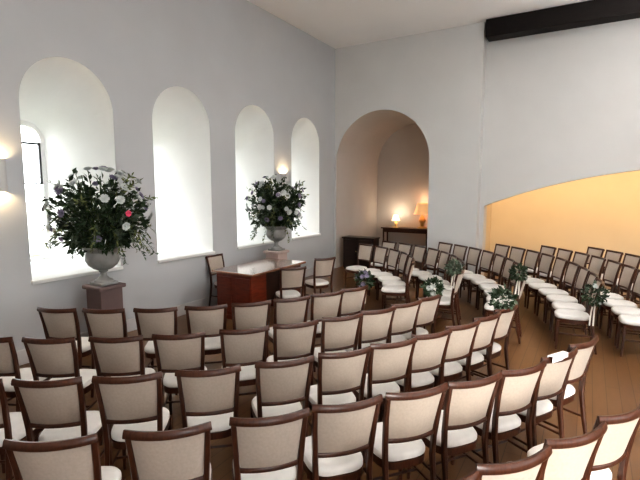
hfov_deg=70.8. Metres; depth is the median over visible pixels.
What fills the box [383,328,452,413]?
dining chair
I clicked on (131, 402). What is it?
dining chair
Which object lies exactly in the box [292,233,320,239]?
trim
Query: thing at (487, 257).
dining chair
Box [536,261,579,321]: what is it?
dining chair
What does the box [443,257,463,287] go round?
posy
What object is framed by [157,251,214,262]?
trim
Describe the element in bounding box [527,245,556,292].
dining chair
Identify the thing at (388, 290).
dining chair
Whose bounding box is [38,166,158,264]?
flower arrangement
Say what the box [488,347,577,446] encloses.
dining chair
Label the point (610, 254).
dining chair
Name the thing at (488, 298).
dining chair
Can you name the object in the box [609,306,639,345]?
dining chair
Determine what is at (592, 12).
beam
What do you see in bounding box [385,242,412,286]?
dining chair
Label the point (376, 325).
dining chair
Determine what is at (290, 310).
dining chair
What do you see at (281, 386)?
dining chair
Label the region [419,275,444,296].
posy
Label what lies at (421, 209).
table lamp
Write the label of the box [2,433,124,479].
dining chair
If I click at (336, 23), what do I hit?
ceiling
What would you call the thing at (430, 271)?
baseboard
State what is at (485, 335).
dining chair
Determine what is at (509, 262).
dining chair
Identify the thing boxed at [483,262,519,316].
dining chair
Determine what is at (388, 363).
dining chair
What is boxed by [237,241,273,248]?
trim
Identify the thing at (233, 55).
wall
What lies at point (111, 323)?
dining chair
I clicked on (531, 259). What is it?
dining chair
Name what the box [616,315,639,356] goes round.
dining chair
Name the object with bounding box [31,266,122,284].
trim
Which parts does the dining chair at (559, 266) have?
leg, leg, seat, leg, panel, leg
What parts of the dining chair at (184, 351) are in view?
leg, leg, seat frame, rail, panel, rail, seat, leg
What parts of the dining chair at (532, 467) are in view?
panel, leg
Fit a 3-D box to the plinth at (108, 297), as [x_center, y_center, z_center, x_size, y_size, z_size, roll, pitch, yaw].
[-2.726,0.982,5.730,0.380,0.860,0.380,4,8,31]
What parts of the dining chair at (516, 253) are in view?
panel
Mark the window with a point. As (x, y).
(40, 144)
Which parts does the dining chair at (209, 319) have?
leg, rail, panel, rail, seat frame, seat, leg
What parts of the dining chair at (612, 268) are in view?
leg, panel, rail, leg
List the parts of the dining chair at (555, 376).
seat, seat frame, leg, rail, panel, rail, leg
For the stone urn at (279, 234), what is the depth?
8.64 m
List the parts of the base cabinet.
door, door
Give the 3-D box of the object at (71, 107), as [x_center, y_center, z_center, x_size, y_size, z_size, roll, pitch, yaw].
[-3.606,-0.939,5.982,1.150,2.680,1.180,4,8,31]
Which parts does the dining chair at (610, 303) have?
leg, seat frame, leg, seat, leg, panel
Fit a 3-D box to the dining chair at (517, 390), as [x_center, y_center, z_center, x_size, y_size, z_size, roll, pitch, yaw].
[1.244,1.247,3.187,0.417,0.909,0.534,-3,7,-26]
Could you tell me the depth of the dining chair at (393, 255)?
8.54 m
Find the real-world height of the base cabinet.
0.835 m
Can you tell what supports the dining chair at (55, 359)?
on the floor
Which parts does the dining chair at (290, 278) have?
leg, seat, rail, rail, panel, leg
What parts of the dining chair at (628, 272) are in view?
leg, seat, leg, panel, rail, leg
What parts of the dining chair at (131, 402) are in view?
leg, leg, rail, panel, rail, seat frame, seat, leg, leg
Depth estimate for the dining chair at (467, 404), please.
2.81 m
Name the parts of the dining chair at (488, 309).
seat, leg, leg, panel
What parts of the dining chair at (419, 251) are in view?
panel, leg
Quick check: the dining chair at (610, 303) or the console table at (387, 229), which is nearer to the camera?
the dining chair at (610, 303)
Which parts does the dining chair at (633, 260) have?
panel, rail, leg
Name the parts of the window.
casement frame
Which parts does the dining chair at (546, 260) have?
leg, seat, leg, panel, leg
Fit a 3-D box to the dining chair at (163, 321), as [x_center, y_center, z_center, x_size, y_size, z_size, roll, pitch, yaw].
[-1.628,1.082,4.644,0.417,0.909,0.534,-1,7,-7]
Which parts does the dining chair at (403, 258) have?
leg, seat, leg, panel, leg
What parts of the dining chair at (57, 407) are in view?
leg, rail, panel, rail, seat, leg, seat frame, leg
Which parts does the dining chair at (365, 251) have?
seat frame, seat, leg, panel, leg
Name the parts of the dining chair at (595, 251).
panel, rail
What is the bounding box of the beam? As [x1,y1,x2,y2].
[485,0,639,41]
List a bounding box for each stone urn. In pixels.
[82,245,120,286]
[263,225,287,250]
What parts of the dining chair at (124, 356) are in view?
leg, rail, panel, rail, seat, leg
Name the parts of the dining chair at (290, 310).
seat, leg, rail, panel, leg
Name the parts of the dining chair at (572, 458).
panel, rail, leg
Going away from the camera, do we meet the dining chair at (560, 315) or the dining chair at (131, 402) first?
the dining chair at (131, 402)
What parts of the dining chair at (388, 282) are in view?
seat, leg, panel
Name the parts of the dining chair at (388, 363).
seat frame, leg, seat, leg, rail, panel, rail, leg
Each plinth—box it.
[82,282,125,309]
[263,250,288,259]
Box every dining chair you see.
[0,337,50,411]
[0,378,43,479]
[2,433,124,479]
[11,376,112,464]
[22,337,96,441]
[37,307,105,376]
[82,308,127,397]
[88,335,154,445]
[91,371,171,469]
[122,421,211,479]
[133,307,177,394]
[152,331,206,414]
[175,365,240,448]
[184,304,227,363]
[205,253,224,305]
[219,325,269,395]
[229,407,309,479]
[231,300,271,358]
[250,355,314,478]
[266,319,318,385]
[268,295,309,354]
[275,266,306,298]
[296,394,382,479]
[303,346,371,462]
[304,257,335,296]
[307,290,343,371]
[313,312,362,401]
[340,285,368,316]
[344,243,373,288]
[345,306,395,373]
[352,337,416,421]
[357,382,447,479]
[358,245,388,294]
[369,248,400,299]
[370,240,396,285]
[376,299,421,343]
[377,251,408,303]
[381,259,414,308]
[382,255,413,306]
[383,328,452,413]
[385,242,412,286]
[396,245,426,288]
[400,294,441,339]
[406,371,502,479]
[409,247,439,297]
[417,250,450,297]
[423,242,452,280]
[423,269,463,328]
[425,254,458,309]
[428,319,480,403]
[433,258,463,304]
[434,311,501,386]
[435,263,465,324]
[436,244,467,289]
[449,247,481,295]
[451,360,546,464]
[458,470,479,479]
[459,250,494,301]
[469,253,505,307]
[471,303,517,376]
[475,444,551,479]
[477,257,515,314]
[478,244,509,288]
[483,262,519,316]
[484,274,527,343]
[486,271,521,333]
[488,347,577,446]
[493,246,525,284]
[504,249,540,292]
[510,421,607,479]
[523,253,554,306]
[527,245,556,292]
[527,257,567,313]
[527,404,639,479]
[536,248,572,295]
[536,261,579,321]
[542,335,598,433]
[544,266,589,331]
[550,272,598,339]
[553,251,589,292]
[554,278,604,354]
[565,255,605,310]
[577,259,621,318]
[586,246,604,265]
[591,264,636,326]
[599,269,639,335]
[600,250,623,289]
[601,253,639,302]
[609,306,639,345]
[615,283,639,302]
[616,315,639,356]
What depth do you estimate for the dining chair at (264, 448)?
2.35 m
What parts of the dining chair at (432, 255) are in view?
seat, leg, panel, leg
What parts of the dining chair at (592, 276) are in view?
leg, seat, leg, panel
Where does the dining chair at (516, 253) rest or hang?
on the floor
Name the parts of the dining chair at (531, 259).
panel, leg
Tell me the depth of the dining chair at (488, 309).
6.02 m
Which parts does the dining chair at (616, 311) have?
leg, leg, seat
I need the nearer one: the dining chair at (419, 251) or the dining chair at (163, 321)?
the dining chair at (163, 321)
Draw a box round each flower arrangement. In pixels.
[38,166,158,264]
[244,175,309,242]
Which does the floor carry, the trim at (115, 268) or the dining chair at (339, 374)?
the dining chair at (339, 374)
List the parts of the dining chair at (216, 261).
leg, rail, panel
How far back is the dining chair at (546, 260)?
7.91 m
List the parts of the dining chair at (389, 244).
seat, panel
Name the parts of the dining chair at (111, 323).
leg, rail, panel, leg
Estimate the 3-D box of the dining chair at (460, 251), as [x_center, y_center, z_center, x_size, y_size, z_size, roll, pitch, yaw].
[2.695,0.564,9.217,0.534,0.909,0.417,-2,7,-21]
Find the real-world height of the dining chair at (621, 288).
0.909 m
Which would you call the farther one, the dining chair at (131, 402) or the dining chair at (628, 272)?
the dining chair at (628, 272)
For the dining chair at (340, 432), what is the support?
on the floor
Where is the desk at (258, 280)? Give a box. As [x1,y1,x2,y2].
[211,258,305,319]
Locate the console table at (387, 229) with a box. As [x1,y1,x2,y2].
[381,226,426,254]
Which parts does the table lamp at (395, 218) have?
lamp shade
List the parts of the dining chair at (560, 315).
leg, leg, seat frame, seat, leg, leg, panel, rail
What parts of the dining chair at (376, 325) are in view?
leg, seat, rail, panel, rail, leg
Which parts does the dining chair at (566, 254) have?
panel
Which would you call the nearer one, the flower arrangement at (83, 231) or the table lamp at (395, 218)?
the flower arrangement at (83, 231)
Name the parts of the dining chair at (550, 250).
panel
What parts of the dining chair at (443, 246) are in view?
panel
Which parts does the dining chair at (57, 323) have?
leg, rail, panel, leg, seat, seat frame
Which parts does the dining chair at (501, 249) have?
panel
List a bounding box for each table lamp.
[392,215,399,227]
[414,203,427,228]
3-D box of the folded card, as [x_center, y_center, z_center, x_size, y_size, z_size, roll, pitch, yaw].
[1.644,0.816,3.112,0.180,0.058,0.038,-4,7,-30]
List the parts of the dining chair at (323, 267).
leg, seat frame, seat, rail, panel, leg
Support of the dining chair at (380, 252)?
on the floor
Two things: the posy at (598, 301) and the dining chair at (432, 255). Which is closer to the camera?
the posy at (598, 301)
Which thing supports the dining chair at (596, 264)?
on the floor
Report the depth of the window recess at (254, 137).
9.36 m
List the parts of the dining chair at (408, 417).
leg, seat frame, seat, leg, rail, panel, rail, leg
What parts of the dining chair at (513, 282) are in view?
seat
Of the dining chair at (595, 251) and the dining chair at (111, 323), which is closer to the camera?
the dining chair at (111, 323)
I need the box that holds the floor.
[0,257,639,479]
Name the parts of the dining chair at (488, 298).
seat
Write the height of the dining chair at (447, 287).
0.909 m
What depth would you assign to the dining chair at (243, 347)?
3.78 m
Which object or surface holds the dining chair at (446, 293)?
on the floor
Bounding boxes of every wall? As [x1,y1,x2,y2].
[0,0,334,350]
[334,22,486,273]
[477,18,639,275]
[485,170,639,272]
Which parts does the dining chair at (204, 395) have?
leg, rail, panel, rail, seat, seat frame, leg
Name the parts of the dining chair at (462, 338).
seat, seat frame, rail, panel, rail, leg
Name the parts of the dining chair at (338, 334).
leg, seat, rail, panel, rail, leg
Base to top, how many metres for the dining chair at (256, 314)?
0.909 m
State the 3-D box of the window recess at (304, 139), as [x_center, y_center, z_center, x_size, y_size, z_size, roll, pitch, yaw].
[-0.815,-1.466,10.634,1.150,2.680,1.180,4,8,31]
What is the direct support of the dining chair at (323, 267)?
on the floor
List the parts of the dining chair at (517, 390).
seat frame, leg, seat, rail, panel, rail, leg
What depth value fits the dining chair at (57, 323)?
4.41 m
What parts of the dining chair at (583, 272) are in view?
leg, leg, seat, leg, panel, leg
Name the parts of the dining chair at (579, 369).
seat frame, seat, rail, panel, rail, leg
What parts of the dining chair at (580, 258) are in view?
panel, rail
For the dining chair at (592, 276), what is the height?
0.909 m
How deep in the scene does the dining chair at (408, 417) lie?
2.66 m
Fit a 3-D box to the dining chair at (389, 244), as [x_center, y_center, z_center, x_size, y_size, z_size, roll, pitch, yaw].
[1.365,0.494,9.839,0.534,0.909,0.417,-5,8,-40]
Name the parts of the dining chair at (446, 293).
seat, leg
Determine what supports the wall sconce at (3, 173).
attached to the wall at (233, 55)
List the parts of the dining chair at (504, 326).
seat, seat frame, rail, panel, rail, leg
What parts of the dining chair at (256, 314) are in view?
leg, rail, panel, leg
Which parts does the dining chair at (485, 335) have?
seat, seat frame, rail, panel, rail, leg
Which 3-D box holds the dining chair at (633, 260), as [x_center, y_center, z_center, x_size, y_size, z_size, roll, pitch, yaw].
[5.292,0.708,7.949,0.534,0.909,0.417,0,6,-1]
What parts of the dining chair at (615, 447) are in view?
seat, leg, rail, panel, rail, leg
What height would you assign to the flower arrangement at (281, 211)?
1.364 m
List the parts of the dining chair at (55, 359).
leg, rail, panel, rail, seat, leg, seat frame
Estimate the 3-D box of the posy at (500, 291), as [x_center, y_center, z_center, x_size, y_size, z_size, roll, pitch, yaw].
[1.807,0.676,4.464,0.302,0.513,0.301,-3,7,-24]
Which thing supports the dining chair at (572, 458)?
on the floor
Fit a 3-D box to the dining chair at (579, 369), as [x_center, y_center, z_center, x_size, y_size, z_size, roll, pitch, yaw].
[1.904,1.192,3.671,0.417,0.909,0.534,-4,8,-33]
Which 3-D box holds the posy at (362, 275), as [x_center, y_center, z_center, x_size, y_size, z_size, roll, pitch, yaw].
[0.543,0.563,5.489,0.284,0.436,0.280,4,8,31]
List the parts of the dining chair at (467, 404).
leg, leg, seat frame, seat, rail, panel, rail, leg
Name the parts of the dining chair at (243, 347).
leg, seat, rail, rail, panel, seat frame, leg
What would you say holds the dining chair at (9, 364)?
on the floor
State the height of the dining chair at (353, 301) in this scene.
0.909 m
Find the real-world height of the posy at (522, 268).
0.440 m
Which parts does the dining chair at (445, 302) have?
seat frame, seat, leg, leg, panel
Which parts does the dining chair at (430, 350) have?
leg, seat, seat frame, rail, panel, rail, leg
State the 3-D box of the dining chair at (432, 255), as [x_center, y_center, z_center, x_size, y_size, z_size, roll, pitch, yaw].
[1.998,0.624,8.688,0.534,0.909,0.417,-2,7,-17]
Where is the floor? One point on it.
(612, 384)
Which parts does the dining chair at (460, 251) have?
panel, leg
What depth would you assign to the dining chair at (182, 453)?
2.20 m
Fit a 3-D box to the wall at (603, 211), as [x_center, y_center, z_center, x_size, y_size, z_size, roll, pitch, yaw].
[7.839,-0.444,9.254,8.600,2.900,2.290,4,8,31]
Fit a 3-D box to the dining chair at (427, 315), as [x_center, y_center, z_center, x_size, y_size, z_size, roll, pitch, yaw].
[1.060,1.031,5.097,0.417,0.909,0.534,-5,8,-38]
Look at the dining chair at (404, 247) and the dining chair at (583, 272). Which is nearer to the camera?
the dining chair at (583, 272)
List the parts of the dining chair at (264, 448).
leg, seat, rail, rail, panel, leg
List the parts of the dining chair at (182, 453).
leg, rail, panel, rail, leg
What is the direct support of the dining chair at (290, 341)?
on the floor
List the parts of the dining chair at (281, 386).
leg, seat, rail, panel, rail, leg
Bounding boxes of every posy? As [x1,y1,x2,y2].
[353,269,374,302]
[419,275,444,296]
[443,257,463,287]
[487,283,518,309]
[508,262,529,294]
[580,280,609,325]
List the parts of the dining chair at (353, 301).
rail, panel, rail, leg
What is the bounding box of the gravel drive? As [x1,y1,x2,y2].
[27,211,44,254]
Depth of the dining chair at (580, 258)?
8.14 m
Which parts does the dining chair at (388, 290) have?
seat frame, seat, leg, panel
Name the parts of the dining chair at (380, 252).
seat, leg, panel, leg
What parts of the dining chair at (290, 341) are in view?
leg, seat, rail, panel, rail, leg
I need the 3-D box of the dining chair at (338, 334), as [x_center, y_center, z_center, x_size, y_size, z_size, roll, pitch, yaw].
[0.122,1.114,4.365,0.417,0.909,0.534,-3,7,-23]
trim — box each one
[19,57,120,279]
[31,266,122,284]
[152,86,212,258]
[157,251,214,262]
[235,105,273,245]
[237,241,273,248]
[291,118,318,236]
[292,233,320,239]
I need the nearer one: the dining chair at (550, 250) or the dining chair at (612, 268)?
the dining chair at (612, 268)
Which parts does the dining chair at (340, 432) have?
leg, seat frame, seat, rail, panel, rail, leg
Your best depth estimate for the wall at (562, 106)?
9.06 m
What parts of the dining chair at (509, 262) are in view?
leg, seat, leg, panel, leg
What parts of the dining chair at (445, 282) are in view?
seat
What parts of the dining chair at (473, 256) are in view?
leg, panel, leg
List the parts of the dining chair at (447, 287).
seat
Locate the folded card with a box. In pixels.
[547,351,567,362]
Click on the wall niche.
(382, 164)
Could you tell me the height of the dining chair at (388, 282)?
0.909 m
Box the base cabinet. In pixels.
[342,235,379,268]
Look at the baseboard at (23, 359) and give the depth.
7.28 m
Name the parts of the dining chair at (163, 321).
leg, seat, seat frame, rail, panel, leg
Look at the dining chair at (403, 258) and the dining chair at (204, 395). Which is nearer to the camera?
the dining chair at (204, 395)
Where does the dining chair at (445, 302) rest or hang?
on the floor
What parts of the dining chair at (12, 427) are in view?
panel, leg, leg, seat, seat frame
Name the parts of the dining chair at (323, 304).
leg, seat, rail, panel, leg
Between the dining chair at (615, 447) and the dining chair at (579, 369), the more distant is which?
the dining chair at (579, 369)
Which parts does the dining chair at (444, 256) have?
leg, seat, leg, panel, leg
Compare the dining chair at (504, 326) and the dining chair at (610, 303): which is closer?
the dining chair at (504, 326)
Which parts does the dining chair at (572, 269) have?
leg, leg, seat, leg, panel, leg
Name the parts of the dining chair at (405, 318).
seat, rail, panel, rail, leg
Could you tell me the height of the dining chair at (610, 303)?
0.909 m
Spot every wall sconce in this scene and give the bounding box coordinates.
[0,158,7,191]
[280,173,288,189]
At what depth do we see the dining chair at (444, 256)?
8.28 m
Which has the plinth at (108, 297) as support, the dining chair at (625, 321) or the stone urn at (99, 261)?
the stone urn at (99, 261)
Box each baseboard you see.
[16,264,334,365]
[427,270,443,278]
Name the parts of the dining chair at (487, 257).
leg, seat, leg, panel, leg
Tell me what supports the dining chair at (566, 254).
on the floor
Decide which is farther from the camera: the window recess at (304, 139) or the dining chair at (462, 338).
the window recess at (304, 139)
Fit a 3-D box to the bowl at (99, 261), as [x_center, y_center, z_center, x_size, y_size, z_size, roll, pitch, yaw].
[-2.726,0.225,5.644,0.500,0.307,0.500,4,8,31]
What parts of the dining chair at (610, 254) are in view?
panel, rail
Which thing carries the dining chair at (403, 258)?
on the floor
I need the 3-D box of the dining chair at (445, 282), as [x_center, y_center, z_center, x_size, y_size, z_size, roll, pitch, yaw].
[2.112,0.722,7.828,0.534,0.909,0.417,0,6,2]
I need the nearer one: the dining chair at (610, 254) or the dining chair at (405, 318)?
the dining chair at (405, 318)
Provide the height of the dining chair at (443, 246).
0.909 m
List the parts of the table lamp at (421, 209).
lamp shade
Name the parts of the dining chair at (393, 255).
seat, leg, panel, leg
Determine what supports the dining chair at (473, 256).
on the floor
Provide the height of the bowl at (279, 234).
0.307 m
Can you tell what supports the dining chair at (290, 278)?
on the floor
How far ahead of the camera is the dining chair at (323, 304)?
5.06 m
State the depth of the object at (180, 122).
7.86 m
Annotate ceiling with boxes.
[247,0,589,48]
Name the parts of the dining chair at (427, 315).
seat, rail, panel, rail, leg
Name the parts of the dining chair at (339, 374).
leg, seat, rail, panel, rail, leg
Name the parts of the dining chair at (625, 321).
leg, leg, seat frame, seat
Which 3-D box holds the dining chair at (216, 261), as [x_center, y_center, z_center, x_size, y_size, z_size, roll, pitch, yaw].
[-1.669,0.721,7.832,0.534,0.909,0.417,4,8,31]
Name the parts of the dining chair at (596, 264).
panel, rail, leg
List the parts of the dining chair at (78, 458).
leg, rail, panel, leg, seat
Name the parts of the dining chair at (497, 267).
leg, leg, seat, leg, panel, leg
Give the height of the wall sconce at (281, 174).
0.360 m
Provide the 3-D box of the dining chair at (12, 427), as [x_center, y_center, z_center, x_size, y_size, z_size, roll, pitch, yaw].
[-2.135,1.269,2.993,0.417,0.909,0.534,0,6,0]
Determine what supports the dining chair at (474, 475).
on the floor
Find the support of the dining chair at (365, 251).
on the floor
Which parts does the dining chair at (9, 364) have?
rail, panel, rail, leg, seat, seat frame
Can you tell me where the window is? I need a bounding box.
[20,120,51,261]
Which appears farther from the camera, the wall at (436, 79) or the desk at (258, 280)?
the wall at (436, 79)
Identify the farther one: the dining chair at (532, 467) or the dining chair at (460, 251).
the dining chair at (460, 251)
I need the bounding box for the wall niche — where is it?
[336,110,428,267]
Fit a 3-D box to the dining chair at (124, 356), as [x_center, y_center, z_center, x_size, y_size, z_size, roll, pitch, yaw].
[-1.617,1.179,3.794,0.417,0.909,0.534,-1,6,-5]
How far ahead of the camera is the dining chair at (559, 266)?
7.49 m
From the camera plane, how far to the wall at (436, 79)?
10.06 m
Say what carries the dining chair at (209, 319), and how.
on the floor
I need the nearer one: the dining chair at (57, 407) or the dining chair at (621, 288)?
the dining chair at (57, 407)
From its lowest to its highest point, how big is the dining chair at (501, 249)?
0.909 m
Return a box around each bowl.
[82,245,120,270]
[263,225,287,241]
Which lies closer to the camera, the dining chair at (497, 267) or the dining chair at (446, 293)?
the dining chair at (446, 293)
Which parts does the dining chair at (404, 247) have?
panel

